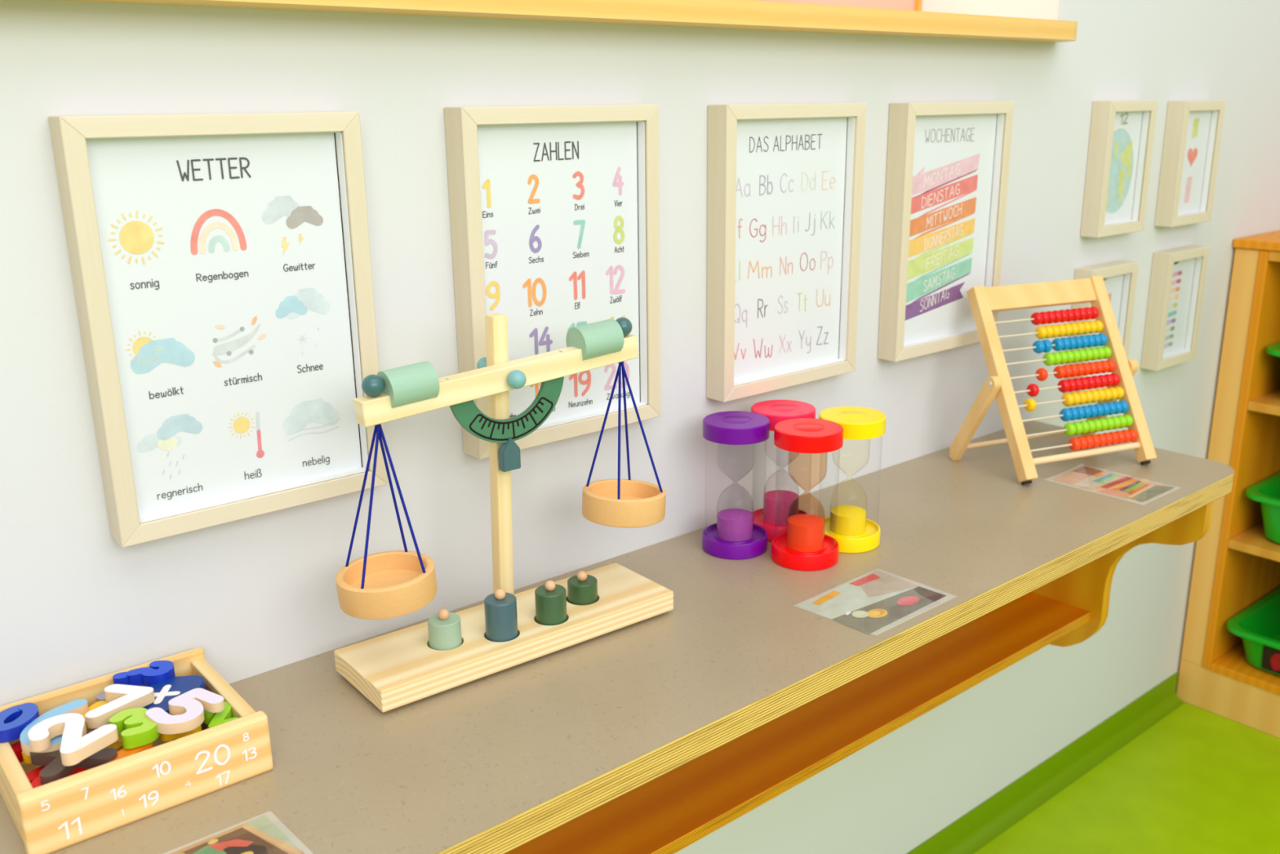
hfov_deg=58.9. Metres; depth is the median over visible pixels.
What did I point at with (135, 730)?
wooden numeral
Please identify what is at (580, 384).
print
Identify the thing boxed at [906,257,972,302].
print
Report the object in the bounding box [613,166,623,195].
print
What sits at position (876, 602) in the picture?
photo card
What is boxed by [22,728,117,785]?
wooden number
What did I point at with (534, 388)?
print
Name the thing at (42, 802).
print
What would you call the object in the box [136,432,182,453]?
print
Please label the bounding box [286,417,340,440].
print
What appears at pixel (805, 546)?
timer
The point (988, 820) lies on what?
baseboard
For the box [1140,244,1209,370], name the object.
framed picture
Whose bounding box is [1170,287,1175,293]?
print
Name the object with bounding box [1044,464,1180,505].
photo card
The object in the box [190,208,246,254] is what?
print
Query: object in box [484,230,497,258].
print
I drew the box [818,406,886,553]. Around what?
timer
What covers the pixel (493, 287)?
print
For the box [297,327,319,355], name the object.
print
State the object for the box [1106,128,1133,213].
print
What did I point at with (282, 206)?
print
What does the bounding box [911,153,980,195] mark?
print
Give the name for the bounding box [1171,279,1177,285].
print
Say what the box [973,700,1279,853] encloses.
floor
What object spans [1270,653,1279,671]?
photo
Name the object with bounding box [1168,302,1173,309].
print
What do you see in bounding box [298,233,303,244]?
print
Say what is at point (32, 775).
wooden numeral
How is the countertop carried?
attached to the wall
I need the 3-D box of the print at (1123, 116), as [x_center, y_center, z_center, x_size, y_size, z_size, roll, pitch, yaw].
[0.760,-0.484,1.782,0.026,0.019,0.001,-14,20,-38]
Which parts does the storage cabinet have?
panel, rail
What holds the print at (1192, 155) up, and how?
attached to the framed picture at (1193, 128)
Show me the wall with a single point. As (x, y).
(258, 594)
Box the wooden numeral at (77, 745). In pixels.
[27,712,118,765]
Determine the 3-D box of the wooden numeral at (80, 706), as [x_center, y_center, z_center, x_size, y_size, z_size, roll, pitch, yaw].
[-0.443,0.229,0.863,0.045,0.009,0.069,-5,17,-15]
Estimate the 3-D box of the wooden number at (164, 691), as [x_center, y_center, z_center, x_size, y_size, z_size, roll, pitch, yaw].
[-0.377,0.218,0.913,0.044,0.011,0.054,-2,16,-3]
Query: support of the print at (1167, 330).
attached to the framed picture at (1178, 275)
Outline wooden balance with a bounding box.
[333,313,673,712]
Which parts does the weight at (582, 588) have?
knob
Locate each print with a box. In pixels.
[40,799,49,811]
[57,817,82,839]
[80,786,88,799]
[108,210,164,264]
[109,785,126,799]
[119,220,154,254]
[125,331,161,364]
[130,337,195,373]
[133,336,152,355]
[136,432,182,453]
[138,790,158,808]
[151,760,170,777]
[153,684,180,703]
[156,413,202,439]
[157,436,177,450]
[162,451,184,479]
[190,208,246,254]
[195,743,230,774]
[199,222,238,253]
[208,235,230,253]
[212,323,260,363]
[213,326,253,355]
[215,769,230,785]
[227,412,254,438]
[233,416,249,433]
[241,746,257,760]
[243,732,248,741]
[255,411,260,432]
[256,429,264,457]
[262,195,299,224]
[275,295,307,318]
[281,236,289,254]
[283,398,339,434]
[285,205,323,228]
[285,287,330,319]
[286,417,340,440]
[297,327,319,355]
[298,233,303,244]
[482,178,491,208]
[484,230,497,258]
[486,280,500,310]
[522,277,546,306]
[528,173,540,204]
[528,224,542,253]
[529,326,552,354]
[529,382,542,396]
[567,320,586,330]
[568,270,585,299]
[568,369,591,397]
[573,171,584,199]
[573,219,585,248]
[604,360,629,390]
[605,265,625,293]
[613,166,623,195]
[613,215,624,244]
[905,282,964,319]
[906,237,973,280]
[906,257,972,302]
[908,217,974,257]
[909,196,976,236]
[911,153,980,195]
[911,174,977,213]
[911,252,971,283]
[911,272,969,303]
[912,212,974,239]
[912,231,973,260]
[913,166,924,191]
[915,188,977,219]
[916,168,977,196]
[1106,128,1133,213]
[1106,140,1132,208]
[1120,112,1128,124]
[1165,326,1170,333]
[1166,319,1171,324]
[1167,311,1172,317]
[1168,295,1174,302]
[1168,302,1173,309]
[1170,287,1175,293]
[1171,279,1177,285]
[1172,271,1177,277]
[1183,176,1192,203]
[1187,147,1197,165]
[1191,117,1199,137]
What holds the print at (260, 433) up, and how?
on the framed poster at (220, 265)
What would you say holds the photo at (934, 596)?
on the photo card at (876, 602)
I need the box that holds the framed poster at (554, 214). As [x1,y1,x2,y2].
[444,104,660,459]
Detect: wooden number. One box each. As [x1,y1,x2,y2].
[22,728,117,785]
[142,675,205,715]
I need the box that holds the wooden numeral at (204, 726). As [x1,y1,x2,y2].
[171,720,207,741]
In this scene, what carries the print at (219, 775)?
attached to the box
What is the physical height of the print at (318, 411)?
0.027 m
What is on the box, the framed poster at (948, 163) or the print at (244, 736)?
the print at (244, 736)
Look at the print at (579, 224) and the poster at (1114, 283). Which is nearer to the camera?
the print at (579, 224)
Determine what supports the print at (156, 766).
on the box
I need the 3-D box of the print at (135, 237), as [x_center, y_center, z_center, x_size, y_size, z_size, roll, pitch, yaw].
[-0.388,-0.146,0.874,0.041,0.041,0.001,-14,20,-38]
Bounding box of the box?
[0,647,272,853]
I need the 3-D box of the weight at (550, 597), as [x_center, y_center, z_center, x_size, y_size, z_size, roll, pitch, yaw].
[-0.085,0.169,1.081,0.030,0.049,0.030,-14,20,-38]
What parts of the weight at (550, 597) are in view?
knob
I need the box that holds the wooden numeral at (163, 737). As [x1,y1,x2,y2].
[159,724,201,741]
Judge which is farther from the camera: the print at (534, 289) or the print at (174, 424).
the print at (534, 289)
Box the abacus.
[949,275,1156,484]
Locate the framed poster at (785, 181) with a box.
[706,102,866,402]
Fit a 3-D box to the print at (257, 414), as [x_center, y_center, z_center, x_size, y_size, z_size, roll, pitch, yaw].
[-0.326,-0.004,0.968,0.004,0.019,0.001,-14,20,-38]
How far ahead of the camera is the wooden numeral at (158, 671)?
0.93 m
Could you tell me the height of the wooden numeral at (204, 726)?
0.010 m
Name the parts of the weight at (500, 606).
knob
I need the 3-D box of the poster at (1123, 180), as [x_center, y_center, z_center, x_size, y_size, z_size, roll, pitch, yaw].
[0.762,-0.412,1.805,0.111,0.172,0.001,-14,20,-38]
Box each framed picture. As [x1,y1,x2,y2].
[1063,259,1138,394]
[1080,99,1158,237]
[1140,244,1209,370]
[1154,100,1226,226]
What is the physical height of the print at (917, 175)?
0.032 m
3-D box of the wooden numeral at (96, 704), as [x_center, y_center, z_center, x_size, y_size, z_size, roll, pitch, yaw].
[-0.424,0.229,0.890,0.027,0.010,0.038,3,16,12]
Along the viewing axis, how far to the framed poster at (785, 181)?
1.34 m
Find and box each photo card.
[163,810,313,853]
[793,568,956,635]
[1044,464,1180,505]
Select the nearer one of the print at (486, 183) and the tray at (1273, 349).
the print at (486, 183)
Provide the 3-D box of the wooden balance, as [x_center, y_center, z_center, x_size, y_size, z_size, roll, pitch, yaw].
[-0.123,0.055,1.044,0.340,0.317,0.100,-13,20,-36]
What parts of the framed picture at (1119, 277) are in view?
rail, cross rail, cross rail, rail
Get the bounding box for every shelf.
[505,591,1089,853]
[1227,521,1279,561]
[1247,389,1279,416]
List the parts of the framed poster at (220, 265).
rail, cross rail, cross rail, rail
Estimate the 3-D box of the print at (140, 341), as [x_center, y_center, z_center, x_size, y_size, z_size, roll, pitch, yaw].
[-0.391,-0.063,0.895,0.017,0.017,0.001,-14,20,-38]
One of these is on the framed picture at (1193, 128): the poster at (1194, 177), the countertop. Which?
the poster at (1194, 177)
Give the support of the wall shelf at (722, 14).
attached to the wall
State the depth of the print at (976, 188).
1.53 m
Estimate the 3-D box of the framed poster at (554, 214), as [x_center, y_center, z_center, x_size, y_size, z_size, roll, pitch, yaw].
[-0.078,-0.152,1.144,0.234,0.331,0.031,-14,20,-38]
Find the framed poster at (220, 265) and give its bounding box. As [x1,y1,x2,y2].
[48,111,387,547]
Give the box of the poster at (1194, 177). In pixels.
[1177,111,1211,214]
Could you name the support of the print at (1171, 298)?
attached to the framed picture at (1178, 275)
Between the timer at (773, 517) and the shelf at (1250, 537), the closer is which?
the timer at (773, 517)
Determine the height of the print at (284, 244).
0.015 m
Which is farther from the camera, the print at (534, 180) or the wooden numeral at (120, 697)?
the print at (534, 180)
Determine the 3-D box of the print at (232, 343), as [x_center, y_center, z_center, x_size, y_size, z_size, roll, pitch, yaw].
[-0.335,-0.069,0.942,0.043,0.030,0.001,-14,20,-38]
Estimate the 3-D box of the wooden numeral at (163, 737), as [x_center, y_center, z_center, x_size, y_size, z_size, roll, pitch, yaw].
[-0.356,0.233,0.873,0.035,0.010,0.018,2,16,10]
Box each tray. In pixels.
[1226,586,1279,675]
[1244,471,1279,543]
[1266,342,1279,356]
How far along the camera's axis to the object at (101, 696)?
0.92 m
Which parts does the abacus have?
leg, post, rod, rod, rod, rod, rod, rod, rod, rod, rod, rod, rail, leg, post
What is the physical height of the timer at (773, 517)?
0.154 m
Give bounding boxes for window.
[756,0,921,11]
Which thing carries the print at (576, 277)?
attached to the framed poster at (554, 214)
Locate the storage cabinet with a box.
[1176,230,1279,737]
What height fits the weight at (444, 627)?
0.043 m
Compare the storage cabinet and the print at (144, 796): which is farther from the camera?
the storage cabinet
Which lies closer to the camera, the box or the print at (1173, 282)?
the box
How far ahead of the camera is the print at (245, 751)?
0.87 m
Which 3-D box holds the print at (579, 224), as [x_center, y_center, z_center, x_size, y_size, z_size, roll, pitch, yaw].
[-0.061,-0.195,1.146,0.015,0.029,0.001,-14,20,-38]
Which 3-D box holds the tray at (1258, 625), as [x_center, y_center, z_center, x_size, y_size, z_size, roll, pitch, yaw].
[1.444,0.444,2.345,0.400,0.086,0.318,-14,20,-38]
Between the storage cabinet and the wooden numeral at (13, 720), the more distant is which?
the storage cabinet
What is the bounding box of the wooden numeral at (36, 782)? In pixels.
[31,767,85,787]
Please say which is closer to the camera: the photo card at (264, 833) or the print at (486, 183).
the photo card at (264, 833)
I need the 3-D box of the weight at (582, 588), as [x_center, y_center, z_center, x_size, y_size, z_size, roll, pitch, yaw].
[-0.057,0.161,1.124,0.030,0.039,0.030,-14,20,-38]
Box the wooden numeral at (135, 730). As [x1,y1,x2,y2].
[109,707,160,749]
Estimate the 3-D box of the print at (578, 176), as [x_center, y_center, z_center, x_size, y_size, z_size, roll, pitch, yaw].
[-0.061,-0.241,1.133,0.015,0.028,0.001,-14,20,-38]
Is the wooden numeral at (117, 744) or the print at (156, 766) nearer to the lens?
the print at (156, 766)
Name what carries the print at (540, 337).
attached to the framed poster at (554, 214)
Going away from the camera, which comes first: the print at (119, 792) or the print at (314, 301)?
the print at (119, 792)
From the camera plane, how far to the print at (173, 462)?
0.93 m
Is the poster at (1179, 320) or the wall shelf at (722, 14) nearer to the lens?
the wall shelf at (722, 14)
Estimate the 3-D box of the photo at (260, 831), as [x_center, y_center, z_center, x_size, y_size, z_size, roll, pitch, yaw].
[-0.294,0.303,0.759,0.130,0.001,0.084,-14,20,-38]
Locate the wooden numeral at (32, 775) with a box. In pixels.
[25,765,45,783]
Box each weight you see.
[427,608,462,650]
[484,588,518,642]
[534,580,567,625]
[567,570,597,604]
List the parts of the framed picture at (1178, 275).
rail, cross rail, cross rail, rail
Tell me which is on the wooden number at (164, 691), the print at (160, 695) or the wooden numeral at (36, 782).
the print at (160, 695)
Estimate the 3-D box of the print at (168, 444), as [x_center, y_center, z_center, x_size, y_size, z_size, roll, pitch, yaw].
[-0.384,0.013,0.922,0.016,0.012,0.001,-14,20,-38]
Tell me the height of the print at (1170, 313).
0.011 m
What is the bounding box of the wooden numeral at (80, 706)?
[19,698,88,755]
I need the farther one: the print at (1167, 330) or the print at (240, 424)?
the print at (1167, 330)
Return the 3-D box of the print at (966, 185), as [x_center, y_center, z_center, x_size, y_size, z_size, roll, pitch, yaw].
[0.404,-0.310,1.520,0.161,0.047,0.001,-14,20,-38]
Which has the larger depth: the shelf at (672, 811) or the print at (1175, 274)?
the print at (1175, 274)
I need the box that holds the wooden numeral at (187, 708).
[145,688,224,733]
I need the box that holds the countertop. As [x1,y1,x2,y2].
[0,420,1234,853]
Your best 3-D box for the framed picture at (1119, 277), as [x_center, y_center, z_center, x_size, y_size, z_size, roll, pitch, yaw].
[0.761,-0.164,1.873,0.147,0.206,0.030,-14,20,-38]
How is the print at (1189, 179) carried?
attached to the framed picture at (1193, 128)
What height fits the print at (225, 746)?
0.018 m
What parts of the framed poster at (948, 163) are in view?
rail, cross rail, cross rail, rail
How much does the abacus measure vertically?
0.249 m
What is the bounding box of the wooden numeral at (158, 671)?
[112,660,175,686]
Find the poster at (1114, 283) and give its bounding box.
[1087,274,1124,376]
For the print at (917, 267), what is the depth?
1.54 m
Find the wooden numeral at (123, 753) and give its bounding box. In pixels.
[106,742,153,763]
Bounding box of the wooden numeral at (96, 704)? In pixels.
[82,700,109,731]
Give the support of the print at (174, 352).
attached to the framed poster at (220, 265)
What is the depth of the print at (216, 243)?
0.92 m
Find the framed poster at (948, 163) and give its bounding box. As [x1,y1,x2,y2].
[877,101,1014,361]
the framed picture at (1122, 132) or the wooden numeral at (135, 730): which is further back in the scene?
the framed picture at (1122, 132)
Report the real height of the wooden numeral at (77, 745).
0.010 m
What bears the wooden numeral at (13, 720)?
in the box
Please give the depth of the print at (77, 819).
0.79 m
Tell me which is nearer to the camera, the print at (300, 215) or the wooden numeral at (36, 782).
the wooden numeral at (36, 782)
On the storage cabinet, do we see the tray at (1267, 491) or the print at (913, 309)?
the tray at (1267, 491)
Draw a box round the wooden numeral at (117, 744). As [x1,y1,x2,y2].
[105,734,123,751]
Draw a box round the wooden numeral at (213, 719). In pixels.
[203,701,239,728]
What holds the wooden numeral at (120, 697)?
in the box
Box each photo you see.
[187,814,297,848]
[913,586,946,601]
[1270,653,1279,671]
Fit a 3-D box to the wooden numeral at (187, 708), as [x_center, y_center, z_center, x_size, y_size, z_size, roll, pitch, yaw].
[-0.348,0.219,0.872,0.038,0.011,0.052,10,19,33]
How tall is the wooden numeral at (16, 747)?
0.010 m
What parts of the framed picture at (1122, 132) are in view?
rail, cross rail, cross rail, rail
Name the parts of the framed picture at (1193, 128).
rail, cross rail, cross rail, rail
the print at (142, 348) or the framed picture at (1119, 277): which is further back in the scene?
the framed picture at (1119, 277)
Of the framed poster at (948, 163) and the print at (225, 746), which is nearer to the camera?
the print at (225, 746)
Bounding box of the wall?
[0,0,1279,853]
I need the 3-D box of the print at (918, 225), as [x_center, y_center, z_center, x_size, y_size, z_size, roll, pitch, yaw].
[0.405,-0.282,1.528,0.162,0.046,0.001,-14,20,-38]
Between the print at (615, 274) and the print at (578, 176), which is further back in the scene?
the print at (615, 274)
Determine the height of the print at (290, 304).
0.018 m
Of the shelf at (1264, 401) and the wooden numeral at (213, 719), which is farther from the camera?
the shelf at (1264, 401)
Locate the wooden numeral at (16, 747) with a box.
[10,740,23,762]
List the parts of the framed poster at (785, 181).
rail, cross rail, cross rail, rail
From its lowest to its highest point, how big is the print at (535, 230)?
0.027 m
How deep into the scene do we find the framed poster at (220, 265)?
0.93 m
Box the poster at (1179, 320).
[1163,257,1195,355]
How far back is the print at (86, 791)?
0.79 m
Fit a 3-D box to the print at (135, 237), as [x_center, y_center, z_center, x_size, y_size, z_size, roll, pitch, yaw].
[-0.388,-0.146,0.875,0.026,0.026,0.001,-14,20,-38]
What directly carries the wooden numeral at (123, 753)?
in the box
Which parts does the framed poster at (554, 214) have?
rail, cross rail, cross rail, rail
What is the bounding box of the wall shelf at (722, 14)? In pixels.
[69,0,1077,42]
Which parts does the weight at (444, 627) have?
knob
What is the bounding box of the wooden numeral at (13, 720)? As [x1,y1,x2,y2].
[0,702,39,742]
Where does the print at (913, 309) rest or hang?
attached to the framed poster at (948, 163)
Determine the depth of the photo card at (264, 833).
0.80 m
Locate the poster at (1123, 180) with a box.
[1104,111,1142,223]
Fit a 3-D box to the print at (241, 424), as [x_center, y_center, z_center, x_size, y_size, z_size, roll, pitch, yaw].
[-0.337,-0.002,0.959,0.015,0.015,0.001,-14,20,-38]
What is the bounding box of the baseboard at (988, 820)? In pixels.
[906,672,1184,853]
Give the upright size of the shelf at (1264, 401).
0.018 m
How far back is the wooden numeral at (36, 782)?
0.81 m
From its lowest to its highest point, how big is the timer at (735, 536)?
0.154 m
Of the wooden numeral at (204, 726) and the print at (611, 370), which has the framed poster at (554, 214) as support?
the print at (611, 370)
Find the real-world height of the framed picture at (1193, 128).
0.206 m
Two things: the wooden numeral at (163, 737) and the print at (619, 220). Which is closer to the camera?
the wooden numeral at (163, 737)
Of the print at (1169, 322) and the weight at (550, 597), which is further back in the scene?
the print at (1169, 322)
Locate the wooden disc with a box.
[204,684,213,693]
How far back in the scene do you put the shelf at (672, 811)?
1.37 m
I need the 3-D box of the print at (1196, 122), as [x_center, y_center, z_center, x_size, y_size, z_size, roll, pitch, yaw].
[0.950,-0.511,1.940,0.020,0.034,0.001,-14,20,-38]
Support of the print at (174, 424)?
attached to the framed poster at (220, 265)
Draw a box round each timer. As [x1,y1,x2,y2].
[702,410,769,559]
[751,400,816,542]
[771,417,843,570]
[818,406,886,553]
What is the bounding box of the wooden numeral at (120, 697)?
[84,684,155,728]
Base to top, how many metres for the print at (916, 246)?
0.044 m
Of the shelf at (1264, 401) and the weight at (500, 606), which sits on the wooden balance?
the weight at (500, 606)
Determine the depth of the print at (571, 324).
1.17 m

